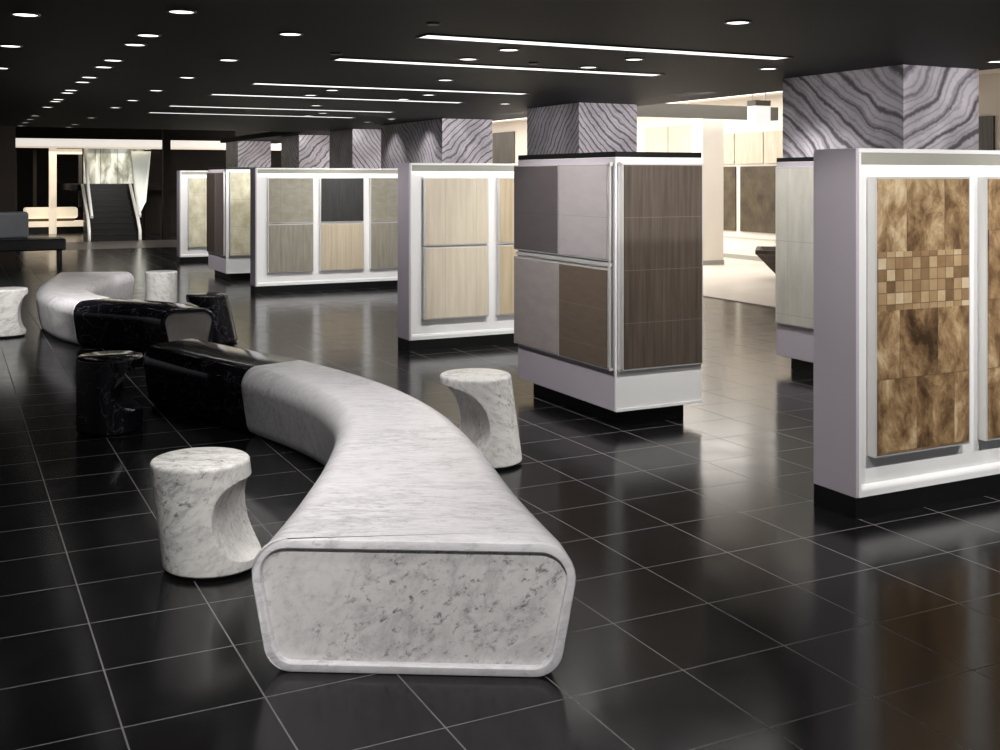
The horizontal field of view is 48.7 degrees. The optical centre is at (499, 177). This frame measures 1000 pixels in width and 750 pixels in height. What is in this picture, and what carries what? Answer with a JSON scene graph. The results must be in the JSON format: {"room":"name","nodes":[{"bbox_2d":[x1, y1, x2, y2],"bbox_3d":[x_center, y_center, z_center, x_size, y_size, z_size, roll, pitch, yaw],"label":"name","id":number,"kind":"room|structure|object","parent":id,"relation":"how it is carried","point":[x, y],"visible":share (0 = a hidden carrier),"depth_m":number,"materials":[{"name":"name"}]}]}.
{"room":"store","nodes":[
{"label":"store","id":0,"kind":"room"},
{"bbox_2d":[0,126,15,211],"bbox_3d":[-22.016,-0.700,30.471,15.870,5.200,0.200,0,0,-27],"label":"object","id":1,"kind":"structure","parent":0,"point":[7,133],"depth_m":33.83,"materials":[{"name":"black"}]},
{"bbox_2d":[57,183,176,189],"bbox_3d":[-13.651,0.300,39.154,3.400,0.200,5.750,0,0,-27],"label":"trim","id":2,"kind":"structure","parent":0,"point":[65,186],"depth_m":37.00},
{"bbox_2d":[83,148,151,183],"bbox_3d":[-13.689,-0.450,39.571,2.335,1.300,0.050,0,0,-27],"label":"glass wall","id":3,"kind":"structure","parent":2,"relation":"on","point":[105,166],"depth_m":39.43,"materials":[{"name":"white glass"}]},
{"bbox_2d":[16,127,235,139],"bbox_3d":[-10.623,-2.300,37.313,10.630,2.000,0.150,0,0,-27],"label":"trim","id":4,"kind":"structure","parent":0,"point":[20,131],"depth_m":36.25,"materials":[{"name":"black"}]},
{"bbox_2d":[16,136,280,150],"bbox_3d":[-10.585,-1.130,37.047,10.400,0.340,0.340,0,0,-27],"label":"soffit beam","id":5,"kind":"structure","parent":4,"relation":"attached to","point":[21,142],"depth_m":35.96,"materials":[{"name":"white paint"}]},
{"bbox_2d":[16,148,280,226],"bbox_3d":[-19.409,-0.700,41.837,30.700,5.200,0.200,0,0,-27],"label":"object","id":6,"kind":"structure","parent":0,"point":[67,164],"depth_m":42.71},
{"bbox_2d":[144,150,215,233],"bbox_3d":[-11.046,0.470,38.192,2.400,2.860,0.200,0,0,-27],"label":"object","id":7,"kind":"structure","parent":0,"point":[181,160],"depth_m":37.96,"materials":[{"name":"black"}]},
{"bbox_2d":[236,131,270,135],"bbox_3d":[0.394,-1.480,18.085,0.120,0.740,40.000,0,0,-27],"label":"trim","id":8,"kind":"structure","parent":0,"point":[238,133],"depth_m":34.51,"materials":[{"name":"black paint"}]},
{"bbox_2d":[0,225,999,749],"bbox_3d":[-8.251,1.944,19.353,30.550,0.112,50.000,0,0,-27],"label":"floor","id":9,"kind":"structure","parent":0,"point":[716,605],"depth_m":5.20,"materials":[{"name":"black tile"}]},
{"bbox_2d":[0,287,27,337],"bbox_3d":[-5.950,1.615,13.303,0.492,0.570,0.474,0,0,-18],"label":"stool","id":10,"kind":"object","parent":9,"relation":"on","point":[11,298],"visible":1,"depth_m":13.13,"materials":[{"name":"stone"}]},
{"bbox_2d":[16,150,16,211],"bbox_3d":[-17.321,0.450,39.471,0.120,2.900,0.100,0,0,-27],"label":"wall fin","id":11,"kind":"structure","parent":9,"relation":"on","point":[16,150],"depth_m":39.45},
{"bbox_2d":[0,212,65,261],"bbox_3d":[-11.605,1.335,24.552,3.600,1.130,0.900,0,0,-27],"label":"sofa","id":12,"kind":"object","parent":9,"relation":"on","point":[14,226],"visible":1,"depth_m":24.89,"materials":[{"name":"black leather"}]},
{"bbox_2d":[33,150,36,206],"bbox_3d":[-16.739,0.450,39.762,0.120,2.900,0.100,0,0,-27],"label":"wall fin","id":13,"kind":"structure","parent":9,"relation":"on","point":[34,151],"depth_m":39.72,"materials":[{"name":"black"}]},
{"bbox_2d":[23,207,82,233],"bbox_3d":[-15.563,1.460,38.449,2.050,0.880,0.900,0,0,-27],"label":"bench","id":14,"kind":"object","parent":9,"relation":"on","point":[38,216],"visible":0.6,"depth_m":38.19,"materials":[{"name":"brown stone"}]},
{"bbox_2d":[49,148,81,233],"bbox_3d":[-14.915,0.435,37.935,1.050,2.930,0.200,0,0,-27],"label":"door frame","id":15,"kind":"structure","parent":9,"relation":"on","point":[53,152],"depth_m":37.69,"materials":[{"name":"grey paint"}]},
{"bbox_2d":[76,350,142,437],"bbox_3d":[-2.930,1.615,8.300,0.474,0.570,0.474,0,0,-10],"label":"stool","id":16,"kind":"object","parent":9,"relation":"on","point":[104,408],"visible":1,"depth_m":8.10,"materials":[{"name":"black stone"}]},
{"bbox_2d":[81,149,150,240],"bbox_3d":[-12.088,0.484,35.121,2.230,2.832,2.833,0,0,-27],"label":"staircase","id":17,"kind":"structure","parent":9,"relation":"on","point":[107,213],"depth_m":35.19,"materials":[{"name":"metal"}]},
{"bbox_2d":[35,272,214,351],"bbox_3d":[-4.996,1.644,13.959,1.581,0.512,5.580,0,0,-27],"label":"bench","id":18,"kind":"object","parent":9,"relation":"on","point":[93,309],"visible":0.84,"depth_m":12.29,"materials":[{"name":"black stone"}]},
{"bbox_2d":[145,270,177,302],"bbox_3d":[-5.120,1.655,16.700,0.474,0.490,0.474,0,0,-38],"label":"stool","id":19,"kind":"object","parent":9,"relation":"on","point":[161,285],"visible":0.94,"depth_m":16.50,"materials":[{"name":"stone"}]},
{"bbox_2d":[162,129,170,239],"bbox_3d":[-10.326,-0.700,34.203,0.220,5.200,0.220,0,0,-27],"label":"post","id":20,"kind":"object","parent":9,"relation":"on","point":[166,133],"visible":0.64,"depth_m":34.11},
{"bbox_2d":[177,171,207,262],"bbox_3d":[-6.050,0.867,25.542,2.702,2.066,0.378,0,0,-27],"label":"display stand","id":21,"kind":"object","parent":9,"relation":"on","point":[191,185],"depth_m":24.92,"materials":[{"name":"grey paint"}]},
{"bbox_2d":[150,447,260,580],"bbox_3d":[-1.441,1.637,5.426,0.538,0.525,0.474,0,0,9],"label":"stool","id":22,"kind":"object","parent":9,"relation":"on","point":[206,533],"visible":0.99,"depth_m":5.24,"materials":[{"name":"stone"}]},
{"bbox_2d":[186,292,237,344],"bbox_3d":[-3.328,1.620,12.758,0.584,0.560,0.474,0,0,-20],"label":"stool","id":23,"kind":"object","parent":9,"relation":"on","point":[218,303],"visible":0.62,"depth_m":12.59,"materials":[{"name":"black stone"}]},
{"bbox_2d":[207,167,271,279],"bbox_3d":[-5.030,0.850,21.246,0.895,2.100,1.595,0,0,-27],"label":"display cabinet","id":24,"kind":"object","parent":9,"relation":"on","point":[228,188],"visible":0.79,"depth_m":20.52,"materials":[{"name":"white paint"}]},
{"bbox_2d":[226,141,270,166],"bbox_3d":[-6.932,0.455,30.410,0.900,2.890,1.400,0,0,-27],"label":"marble column","id":25,"kind":"structure","parent":9,"relation":"on","point":[238,153],"depth_m":29.82,"materials":[{"name":"grey stone"}]},
{"bbox_2d":[281,135,328,167],"bbox_3d":[-4.517,0.455,26.196,0.950,2.890,1.500,0,0,-27],"label":"marble column","id":26,"kind":"structure","parent":9,"relation":"on","point":[297,151],"depth_m":25.53,"materials":[{"name":"grey stone"}]},
{"bbox_2d":[250,168,397,293],"bbox_3d":[-2.836,0.867,18.876,2.780,2.066,0.378,0,0,-27],"label":"display stand","id":27,"kind":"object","parent":9,"relation":"on","point":[312,229],"depth_m":18.62,"materials":[{"name":"grey paint"}]},
{"bbox_2d":[329,129,380,167],"bbox_3d":[-2.885,0.455,23.154,0.950,2.890,1.500,0,0,-27],"label":"marble column","id":28,"kind":"structure","parent":9,"relation":"on","point":[350,148],"depth_m":22.48,"materials":[{"name":"grey stone"}]},
{"bbox_2d":[143,338,575,676],"bbox_3d":[-1.219,1.644,6.902,1.516,0.512,6.155,0,0,-22],"label":"bench","id":29,"kind":"object","parent":9,"relation":"on","point":[409,552],"visible":1,"depth_m":4.27,"materials":[{"name":"white stone"}]},
{"bbox_2d":[381,118,491,167],"bbox_3d":[-1.194,0.455,19.863,0.930,2.890,2.900,0,0,-27],"label":"marble column","id":30,"kind":"structure","parent":9,"relation":"on","point":[443,140],"depth_m":18.73,"materials":[{"name":"grey stone"}]},
{"bbox_2d":[398,163,517,351],"bbox_3d":[0.210,0.867,12.863,2.850,2.066,0.378,0,0,-27],"label":"display stand","id":31,"kind":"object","parent":9,"relation":"on","point":[456,251],"depth_m":12.33,"materials":[{"name":"grey paint"}]},
{"bbox_2d":[440,368,521,470],"bbox_3d":[-0.126,1.600,7.359,0.557,0.600,0.474,0,0,-27],"label":"stool","id":32,"kind":"object","parent":9,"relation":"on","point":[484,397],"visible":0.87,"depth_m":7.19,"materials":[{"name":"stone"}]},
{"bbox_2d":[527,103,636,154],"bbox_3d":[1.116,0.455,15.333,0.910,2.890,1.450,0,0,-27],"label":"marble column","id":33,"kind":"structure","parent":9,"relation":"on","point":[572,127],"depth_m":14.78,"materials":[{"name":"grey stone"}]},
{"bbox_2d":[514,152,702,424],"bbox_3d":[0.863,0.850,9.214,0.845,2.100,1.640,0,0,-27],"label":"display cabinet","id":34,"kind":"object","parent":9,"relation":"on","point":[608,265],"visible":1,"depth_m":8.59,"materials":[{"name":"white paint"}]},
{"bbox_2d":[691,118,723,264],"bbox_3d":[4.539,0.288,24.194,0.580,3.200,0.440,0,0,-27],"label":"column","id":35,"kind":"structure","parent":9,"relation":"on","point":[707,135],"depth_m":24.01,"materials":[{"name":"paint"}]},
{"bbox_2d":[755,246,775,273],"bbox_3d":[5.420,1.603,20.599,1.260,0.570,1.260,0,0,14],"label":"tub","id":36,"kind":"object","parent":9,"relation":"on","point":[767,254],"visible":0.26,"depth_m":20.19,"materials":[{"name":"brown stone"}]},
{"bbox_2d":[776,157,812,373],"bbox_3d":[3.581,0.850,10.497,1.065,2.100,1.705,0,0,-27],"label":"display cabinet","id":37,"kind":"object","parent":9,"relation":"on","point":[794,176],"visible":0.18,"depth_m":10.75,"materials":[{"name":"white paint"}]},
{"bbox_2d":[783,64,978,157],"bbox_3d":[3.587,-0.595,10.536,0.940,0.790,1.560,0,0,-27],"label":"marble column","id":38,"kind":"structure","parent":37,"relation":"on","point":[903,106],"depth_m":9.97,"materials":[{"name":"grey stone"}]},
{"bbox_2d":[813,148,999,519],"bbox_3d":[3.186,0.867,6.911,2.850,2.066,0.378,0,0,-27],"label":"display stand","id":39,"kind":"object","parent":9,"relation":"on","point":[906,242],"depth_m":6.33,"materials":[{"name":"brown tile"}]},
{"bbox_2d":[0,0,999,143],"bbox_3d":[-8.609,-1.050,11.069,22.500,0.120,35.500,0,0,-27],"label":"ceiling","id":40,"kind":"structure","parent":0,"point":[62,45],"depth_m":8.86,"materials":[{"name":"paint"}]},
{"bbox_2d":[0,44,22,47],"bbox_3d":[-3.654,-0.985,8.247,0.176,0.010,0.176,0,0,-27],"label":"recessed light","id":41,"kind":"object","parent":40,"relation":"in","point":[1,45],"visible":1,"depth_m":8.24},
{"bbox_2d":[10,12,40,16],"bbox_3d":[-2.862,-0.985,6.663,0.176,0.010,0.176,0,0,-27],"label":"recessed light","id":42,"kind":"object","parent":40,"relation":"in","point":[19,14],"visible":1,"depth_m":6.65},
{"bbox_2d":[73,81,90,82],"bbox_3d":[-4.289,-0.985,11.350,0.176,0.010,0.176,0,0,-27],"label":"recessed light","id":43,"kind":"object","parent":40,"relation":"in","point":[73,81],"visible":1,"depth_m":11.32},
{"bbox_2d":[80,76,98,77],"bbox_3d":[-4.016,-0.985,10.805,0.176,0.010,0.176,0,0,-27],"label":"recessed light","id":44,"kind":"object","parent":40,"relation":"in","point":[80,76],"visible":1,"depth_m":10.78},
{"bbox_2d":[93,66,113,67],"bbox_3d":[-3.520,-0.985,9.812,0.176,0.010,0.176,0,0,-27],"label":"recessed light","id":45,"kind":"object","parent":40,"relation":"in","point":[93,66],"visible":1,"depth_m":9.80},
{"bbox_2d":[102,59,123,61],"bbox_3d":[-3.238,-0.985,9.248,0.176,0.010,0.176,0,0,-27],"label":"recessed light","id":46,"kind":"object","parent":40,"relation":"in","point":[108,60],"visible":1,"depth_m":9.25,"materials":[{"name":"white"}]},
{"bbox_2d":[123,43,147,46],"bbox_3d":[-2.697,-0.985,8.166,0.176,0.010,0.176,0,0,-27],"label":"recessed light","id":47,"kind":"object","parent":40,"relation":"in","point":[125,44],"visible":1,"depth_m":8.14,"materials":[{"name":"white"}]},
{"bbox_2d":[135,33,160,36],"bbox_3d":[-2.428,-0.985,7.630,0.176,0.010,0.176,0,0,-27],"label":"recessed light","id":48,"kind":"object","parent":40,"relation":"in","point":[136,34],"visible":1,"depth_m":7.61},
{"bbox_2d":[166,9,196,13],"bbox_3d":[-1.887,-0.985,6.547,0.176,0.010,0.176,0,0,-27],"label":"recessed light","id":49,"kind":"object","parent":40,"relation":"in","point":[173,11],"visible":1,"depth_m":6.53,"materials":[{"name":"white"}]},
{"bbox_2d":[178,76,195,78],"bbox_3d":[-3.068,-0.985,10.832,0.176,0.010,0.176,0,0,-27],"label":"recessed light","id":50,"kind":"object","parent":40,"relation":"in","point":[183,77],"visible":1,"depth_m":10.80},
{"bbox_2d":[218,58,238,61],"bbox_3d":[-2.267,-0.985,9.230,0.176,0.010,0.176,0,0,-27],"label":"recessed light","id":51,"kind":"object","parent":40,"relation":"in","point":[221,59],"visible":1,"depth_m":9.21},
{"bbox_2d":[147,112,355,117],"bbox_3d":[-3.833,-0.985,17.314,3.234,0.010,0.210,0,0,-27],"label":"recessed light","id":52,"kind":"object","parent":40,"relation":"in","point":[147,112],"visible":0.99,"depth_m":17.22,"materials":[{"name":"white"}]},
{"bbox_2d":[167,105,395,112],"bbox_3d":[-3.059,-0.985,15.800,3.264,0.010,0.210,0,0,-27],"label":"recessed light","id":53,"kind":"object","parent":40,"relation":"in","point":[168,105],"visible":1,"depth_m":15.70,"materials":[{"name":"white plastic"}]},
{"bbox_2d":[277,32,302,35],"bbox_3d":[-1.435,-0.985,7.567,0.176,0.010,0.176,0,0,-27],"label":"recessed light","id":54,"kind":"object","parent":40,"relation":"in","point":[278,33],"visible":1,"depth_m":7.54,"materials":[{"name":"white"}]},
{"bbox_2d":[330,52,341,54],"bbox_3d":[-1.297,-0.985,8.743,0.100,0.018,0.100,0,0,-27],"label":"ceiling sensor","id":55,"kind":"object","parent":40,"relation":"attached to","point":[331,53],"visible":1,"depth_m":8.71,"materials":[{"name":"black plastic"}]},
{"bbox_2d":[209,93,464,102],"bbox_3d":[-1.950,-0.985,13.716,3.244,0.010,0.210,0,0,-27],"label":"recessed light","id":56,"kind":"object","parent":40,"relation":"in","point":[217,94],"visible":1,"depth_m":13.66,"materials":[{"name":"white plastic"}]},
{"bbox_2d":[250,82,529,94],"bbox_3d":[-1.136,-0.985,12.222,3.224,0.010,0.210,0,0,-27],"label":"recessed light","id":57,"kind":"object","parent":40,"relation":"in","point":[254,83],"visible":1,"depth_m":12.15,"materials":[{"name":"white plastic"}]},
{"bbox_2d":[426,22,440,25],"bbox_3d":[-0.425,-0.985,7.044,0.100,0.018,0.100,0,0,-27],"label":"ceiling sensor","id":58,"kind":"object","parent":40,"relation":"attached to","point":[427,23],"visible":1,"depth_m":7.03,"materials":[{"name":"grey plastic"}]},
{"bbox_2d":[437,79,453,80],"bbox_3d":[-0.550,-0.985,11.118,0.176,0.010,0.176,0,0,-27],"label":"recessed light","id":59,"kind":"object","parent":40,"relation":"in","point":[437,79],"visible":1,"depth_m":11.10,"materials":[{"name":"white"}]},
{"bbox_2d":[458,57,478,60],"bbox_3d":[-0.264,-0.985,9.159,0.176,0.010,0.176,0,0,-27],"label":"recessed light","id":60,"kind":"object","parent":40,"relation":"in","point":[464,58],"visible":1,"depth_m":9.15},
{"bbox_2d":[331,57,664,76],"bbox_3d":[0.076,-0.985,9.866,3.224,0.010,0.210,0,0,-27],"label":"recessed light","id":61,"kind":"object","parent":40,"relation":"in","point":[338,58],"visible":1,"depth_m":9.75,"materials":[{"name":"white plastic"}]},
{"bbox_2d":[497,48,519,51],"bbox_3d":[0.067,-0.985,8.497,0.176,0.010,0.176,0,0,-27],"label":"recessed light","id":62,"kind":"object","parent":40,"relation":"in","point":[499,49],"visible":1,"depth_m":8.46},
{"bbox_2d":[579,66,597,68],"bbox_3d":[0.787,-0.985,9.830,0.176,0.010,0.176,0,0,-27],"label":"recessed light","id":63,"kind":"object","parent":40,"relation":"in","point":[583,67],"visible":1,"depth_m":9.84,"materials":[{"name":"white"}]},
{"bbox_2d":[415,34,792,59],"bbox_3d":[0.899,-0.985,8.387,3.234,0.010,0.210,0,0,-27],"label":"recessed light","id":64,"kind":"object","parent":40,"relation":"in","point":[425,36],"visible":1,"depth_m":8.27,"materials":[{"name":"white plastic"}]},
{"bbox_2d":[624,58,644,60],"bbox_3d":[1.114,-0.985,9.177,0.176,0.010,0.176,0,0,-27],"label":"recessed light","id":65,"kind":"object","parent":40,"relation":"in","point":[626,59],"visible":1,"depth_m":9.18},
{"bbox_2d":[724,20,751,24],"bbox_3d":[1.507,-0.985,7.003,0.176,0.010,0.176,0,0,-27],"label":"recessed light","id":66,"kind":"object","parent":40,"relation":"in","point":[730,22],"visible":1,"depth_m":6.99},
{"bbox_2d":[758,67,777,69],"bbox_3d":[2.419,-0.985,9.964,0.176,0.010,0.176,0,0,-27],"label":"recessed light","id":67,"kind":"object","parent":40,"relation":"in","point":[763,68],"visible":1,"depth_m":9.90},
{"bbox_2d":[986,60,999,62],"bbox_3d":[4.204,-0.985,9.347,0.176,0.010,0.176,0,0,-27],"label":"recessed light","id":68,"kind":"object","parent":40,"relation":"in","point":[989,61],"visible":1,"depth_m":9.33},
{"bbox_2d":[637,103,777,120],"bbox_3d":[4.304,-1.380,23.032,3.700,0.280,0.150,0,0,-27],"label":"trim","id":69,"kind":"structure","parent":0,"point":[666,110],"depth_m":22.84,"materials":[{"name":"grey paint"}]},
{"bbox_2d":[492,73,999,255],"bbox_3d":[5.478,0.025,26.218,0.150,3.750,50.000,0,0,-27],"label":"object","id":70,"kind":"structure","parent":0,"point":[989,84],"depth_m":25.78,"materials":[{"name":"white paint"}]},
{"bbox_2d":[492,131,514,163],"bbox_3d":[0.116,-0.810,36.730,0.040,1.420,1.600,0,0,-27],"label":"wall panel","id":71,"kind":"object","parent":70,"relation":"attached to","point":[503,143],"visible":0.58,"depth_m":36.68,"materials":[{"name":"beige wood"}]},
{"bbox_2d":[645,127,667,151],"bbox_3d":[4.081,-0.810,28.801,0.040,1.020,1.030,0,0,-27],"label":"wall panel","id":72,"kind":"object","parent":70,"relation":"attached to","point":[656,138],"visible":0.58,"depth_m":28.77,"materials":[{"name":"beige wood"}]},
{"bbox_2d":[668,125,690,151],"bbox_3d":[4.559,-0.810,27.843,0.040,1.020,1.030,0,0,-27],"label":"wall panel","id":73,"kind":"object","parent":70,"relation":"attached to","point":[679,137],"visible":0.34,"depth_m":27.86,"materials":[{"name":"beige wood"}]},
{"bbox_2d":[724,133,734,163],"bbox_3d":[5.282,-0.690,26.399,0.040,0.720,1.000,0,0,-27],"label":"wall panel","id":74,"kind":"object","parent":70,"relation":"attached to","point":[729,139],"visible":0.42,"depth_m":26.08,"materials":[{"name":"beige wood"}]},
{"bbox_2d":[724,166,735,230],"bbox_3d":[5.248,0.485,26.466,0.040,1.510,1.250,0,0,-27],"label":"wall panel","id":75,"kind":"object","parent":70,"relation":"attached to","point":[729,172],"visible":0.42,"depth_m":26.05,"materials":[{"name":"brown stone"}]},
{"bbox_2d":[724,253,761,260],"bbox_3d":[5.398,1.839,26.178,0.030,0.098,50.000,0,0,-27],"label":"baseboard","id":76,"kind":"structure","parent":70,"relation":"attached to","point":[726,255],"depth_m":25.67,"materials":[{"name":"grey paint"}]},
{"bbox_2d":[736,132,763,163],"bbox_3d":[5.751,-0.690,25.460,0.040,0.720,0.960,0,0,-27],"label":"wall panel","id":77,"kind":"object","parent":70,"relation":"attached to","point":[750,145],"visible":1,"depth_m":25.40,"materials":[{"name":"beige wood"}]},
{"bbox_2d":[724,234,775,239],"bbox_3d":[5.711,1.355,25.552,0.030,0.050,6.600,0,0,-27],"label":"wall rail","id":78,"kind":"object","parent":70,"relation":"attached to","point":[730,235],"visible":0.29,"depth_m":25.41,"materials":[{"name":"white paint"}]},
{"bbox_2d":[740,166,776,233],"bbox_3d":[5.899,0.485,25.165,0.040,1.510,1.300,0,0,-27],"label":"wall panel","id":79,"kind":"object","parent":70,"relation":"attached to","point":[757,183],"visible":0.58,"depth_m":25.15,"materials":[{"name":"brown stone"}]},
{"bbox_2d":[765,131,782,162],"bbox_3d":[6.223,-0.690,24.516,0.040,0.720,0.990,0,0,-27],"label":"wall panel","id":80,"kind":"object","parent":70,"relation":"attached to","point":[773,139],"visible":0.52,"depth_m":24.69,"materials":[{"name":"beige wood"}]},
{"bbox_2d":[979,116,994,149],"bbox_3d":[8.624,-0.700,19.713,0.040,0.800,0.450,0,0,-27],"label":"wall panel","id":81,"kind":"object","parent":70,"relation":"attached to","point":[986,123],"visible":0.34,"depth_m":19.61,"materials":[{"name":"wood"}]},
{"bbox_2d":[492,68,999,123],"bbox_3d":[1.878,-1.884,24.418,8.200,0.132,50.000,0,0,-27],"label":"ceiling","id":82,"kind":"structure","parent":0,"point":[990,71],"depth_m":25.40,"materials":[{"name":"white paint"}]},
{"bbox_2d":[747,93,770,124],"bbox_3d":[4.687,-1.395,20.008,0.340,0.850,0.240,0,0,-27],"label":"pendant light","id":83,"kind":"object","parent":82,"relation":"hanging from","point":[758,111],"visible":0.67,"depth_m":19.91,"materials":[{"name":"grey paint"}]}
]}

